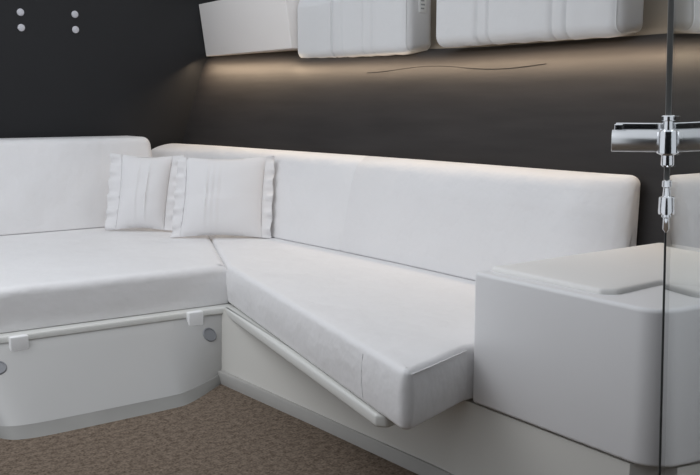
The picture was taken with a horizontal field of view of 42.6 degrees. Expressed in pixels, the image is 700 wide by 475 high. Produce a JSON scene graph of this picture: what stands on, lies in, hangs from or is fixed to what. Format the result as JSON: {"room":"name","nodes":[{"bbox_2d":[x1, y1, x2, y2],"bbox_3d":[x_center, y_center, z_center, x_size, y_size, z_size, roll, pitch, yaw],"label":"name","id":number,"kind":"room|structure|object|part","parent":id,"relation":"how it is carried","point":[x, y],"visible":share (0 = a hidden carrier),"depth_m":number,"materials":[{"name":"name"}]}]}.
{"room":"boat cabin","nodes":[
{"label":"boat cabin","id":0,"kind":"room"},
{"bbox_2d":[0,0,217,149],"bbox_3d":[-2.327,-0.743,4.897,4.400,2.300,0.060,-6,10,-35],"label":"wall","id":1,"kind":"structure","parent":0,"point":[131,67],"depth_m":5.42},
{"bbox_2d":[17,8,23,15],"bbox_3d":[-1.872,-1.281,5.103,0.042,0.042,0.012,-6,10,-35],"label":"stud","id":2,"kind":"object","parent":1,"relation":"attached to","point":[20,12],"visible":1,"depth_m":5.10,"materials":[{"name":"grey metal"}]},
{"bbox_2d":[18,24,24,30],"bbox_3d":[-1.872,-1.196,5.116,0.042,0.042,0.012,-6,10,-35],"label":"stud","id":3,"kind":"object","parent":1,"relation":"attached to","point":[21,27],"visible":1,"depth_m":5.11,"materials":[{"name":"grey metal"}]},
{"bbox_2d":[71,11,77,17],"bbox_3d":[-1.617,-1.313,5.283,0.042,0.042,0.012,-6,10,-35],"label":"stud","id":4,"kind":"object","parent":1,"relation":"attached to","point":[74,14],"visible":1,"depth_m":5.28,"materials":[{"name":"grey metal"}]},
{"bbox_2d":[72,26,78,32],"bbox_3d":[-1.617,-1.226,5.296,0.042,0.042,0.012,-6,10,-35],"label":"stud","id":5,"kind":"object","parent":1,"relation":"attached to","point":[75,29],"visible":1,"depth_m":5.29,"materials":[{"name":"grey metal"}]},
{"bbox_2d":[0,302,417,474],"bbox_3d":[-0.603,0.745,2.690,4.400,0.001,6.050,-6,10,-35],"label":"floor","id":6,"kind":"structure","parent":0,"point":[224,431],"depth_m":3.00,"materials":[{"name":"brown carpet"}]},
{"bbox_2d":[0,375,220,439],"bbox_3d":[-0.977,0.630,3.358,1.065,0.033,0.503,-2,9,-14],"label":"baseboard","id":7,"kind":"structure","parent":6,"relation":"on","point":[45,428],"depth_m":3.25,"materials":[{"name":"white plastic"}]},
{"bbox_2d":[0,303,234,425],"bbox_3d":[-1.402,0.386,4.160,1.140,0.282,2.170,-6,10,-35],"label":"settee base","id":8,"kind":"object","parent":6,"relation":"on","point":[61,371],"visible":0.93,"depth_m":3.42,"materials":[{"name":"grey plastic"}]},
{"bbox_2d":[0,361,6,374],"bbox_3d":[-1.275,0.473,3.250,0.064,0.044,0.055,-6,10,-35],"label":"round vent","id":9,"kind":"object","parent":8,"relation":"attached to","point":[3,364],"depth_m":3.25,"materials":[{"name":"grey plastic"}]},
{"bbox_2d":[0,227,228,332],"bbox_3d":[-1.268,0.139,4.297,1.984,0.172,1.556,-6,10,-35],"label":"seat cushion","id":10,"kind":"object","parent":8,"relation":"on","point":[64,277],"visible":0.83,"depth_m":3.76,"materials":[{"name":"white fabric"}]},
{"bbox_2d":[0,136,151,235],"bbox_3d":[-1.913,-0.287,4.905,1.705,0.494,0.468,-6,10,-35],"label":"sofa backrest","id":11,"kind":"object","parent":10,"relation":"on","point":[47,184],"visible":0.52,"depth_m":4.93,"materials":[{"name":"white fabric"}]},
{"bbox_2d":[105,153,183,230],"bbox_3d":[-1.122,-0.250,4.899,0.416,0.413,0.176,0,8,1],"label":"throw pillow","id":12,"kind":"object","parent":10,"relation":"on","point":[141,189],"visible":0.93,"depth_m":4.87,"materials":[{"name":"white fabric"}]},
{"bbox_3d":[-1.054,0.347,3.581,1.244,0.028,0.397,-2,9,-16],"label":"rail","id":13,"kind":"part","parent":8,"relation":"part of","materials":[{"name":"white plastic"}]},
{"bbox_2d":[203,328,216,341],"bbox_3d":[-0.585,0.405,3.741,0.064,0.056,0.043,-6,10,-35],"label":"round vent","id":14,"kind":"object","parent":8,"relation":"attached to","point":[209,334],"depth_m":3.74,"materials":[{"name":"grey plastic"}]},
{"bbox_2d":[218,370,453,474],"bbox_3d":[0.214,0.698,2.855,2.196,0.046,0.699,5,10,31],"label":"baseboard","id":15,"kind":"structure","parent":6,"relation":"on","point":[405,460],"depth_m":3.11,"materials":[{"name":"white plastic"}]},
{"bbox_2d":[221,307,658,474],"bbox_3d":[0.302,0.536,3.147,1.127,0.281,2.147,-6,10,-35],"label":"settee base","id":16,"kind":"object","parent":6,"relation":"on","point":[469,437],"visible":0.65,"depth_m":2.69,"materials":[{"name":"white plastic"}]},
{"bbox_2d":[208,235,474,429],"bbox_3d":[-0.341,0.189,3.943,1.125,0.168,3.221,-6,10,-35],"label":"seat cushion","id":17,"kind":"object","parent":16,"relation":"on","point":[399,337],"visible":0.66,"depth_m":3.00,"materials":[{"name":"white fabric"}]},
{"bbox_2d":[170,156,274,238],"bbox_3d":[-0.658,-0.210,4.641,0.529,0.418,0.163,0,8,2],"label":"throw pillow","id":18,"kind":"object","parent":17,"relation":"on","point":[234,197],"visible":1,"depth_m":4.61,"materials":[{"name":"white fabric"}]},
{"bbox_2d":[151,143,639,279],"bbox_3d":[-0.139,-0.177,4.340,0.374,0.440,3.359,-6,11,-37],"label":"sofa backrest","id":19,"kind":"object","parent":17,"relation":"on","point":[464,220],"visible":0.66,"depth_m":3.70,"materials":[{"name":"white fabric"}]},
{"bbox_2d":[473,243,663,466],"bbox_3d":[0.881,0.278,2.561,0.860,0.400,0.622,-6,10,-35],"label":"cabinet","id":20,"kind":"object","parent":16,"relation":"on","point":[570,346],"visible":0.83,"depth_m":2.30,"materials":[{"name":"plastic"}]},
{"bbox_2d":[611,0,699,474],"bbox_3d":[0.400,-0.090,1.073,0.133,2.100,1.193,2,9,14],"label":"door","id":21,"kind":"structure","parent":6,"relation":"on","point":[676,139],"depth_m":1.10,"materials":[{"name":"grey"}]},
{"bbox_3d":[0.527,-0.174,1.618,0.108,0.040,0.040,3,9,17],"label":"handle","id":22,"kind":"part","parent":21,"relation":"part of","materials":[{"name":"silver metal"}]},
{"bbox_3d":[0.536,-0.197,1.633,0.102,0.022,0.012,3,9,17],"label":"handle plate","id":23,"kind":"part","parent":21,"relation":"part of","materials":[{"name":"silver metal"}]},
{"bbox_3d":[0.394,-0.086,1.051,0.063,2.100,1.147,3,9,17],"label":"glass pane","id":24,"kind":"part","parent":21,"relation":"part of","materials":[{"name":"clear glass"}]},
{"bbox_2d":[183,0,667,245],"bbox_3d":[0.666,-0.597,3.912,0.700,2.300,5.050,-6,10,-35],"label":"wall","id":25,"kind":"structure","parent":0,"point":[562,113],"depth_m":3.89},
{"bbox_2d":[199,0,298,56],"bbox_3d":[-0.580,-1.275,5.396,0.204,0.325,1.040,-6,10,-35],"label":"overhead cabinet","id":26,"kind":"object","parent":25,"relation":"attached to","point":[229,27],"visible":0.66,"depth_m":5.29,"materials":[{"name":"white"}]},
{"bbox_2d":[297,0,430,57],"bbox_3d":[0.055,-1.151,4.616,0.179,0.456,0.964,-6,10,-35],"label":"overhead cabinet","id":27,"kind":"object","parent":25,"relation":"attached to","point":[326,28],"visible":0.96,"depth_m":4.47,"materials":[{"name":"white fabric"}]},
{"bbox_2d":[367,63,545,72],"bbox_3d":[0.435,-0.754,3.995,0.023,0.030,1.150,-6,10,-36],"label":"cable","id":28,"kind":"object","parent":25,"relation":"attached to","point":[542,63],"depth_m":3.90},
{"bbox_2d":[436,0,643,46],"bbox_3d":[0.744,-1.021,3.666,0.179,0.456,1.005,-6,10,-35],"label":"overhead cabinet","id":29,"kind":"object","parent":25,"relation":"attached to","point":[459,23],"visible":1,"depth_m":3.58,"materials":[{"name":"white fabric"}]}
]}

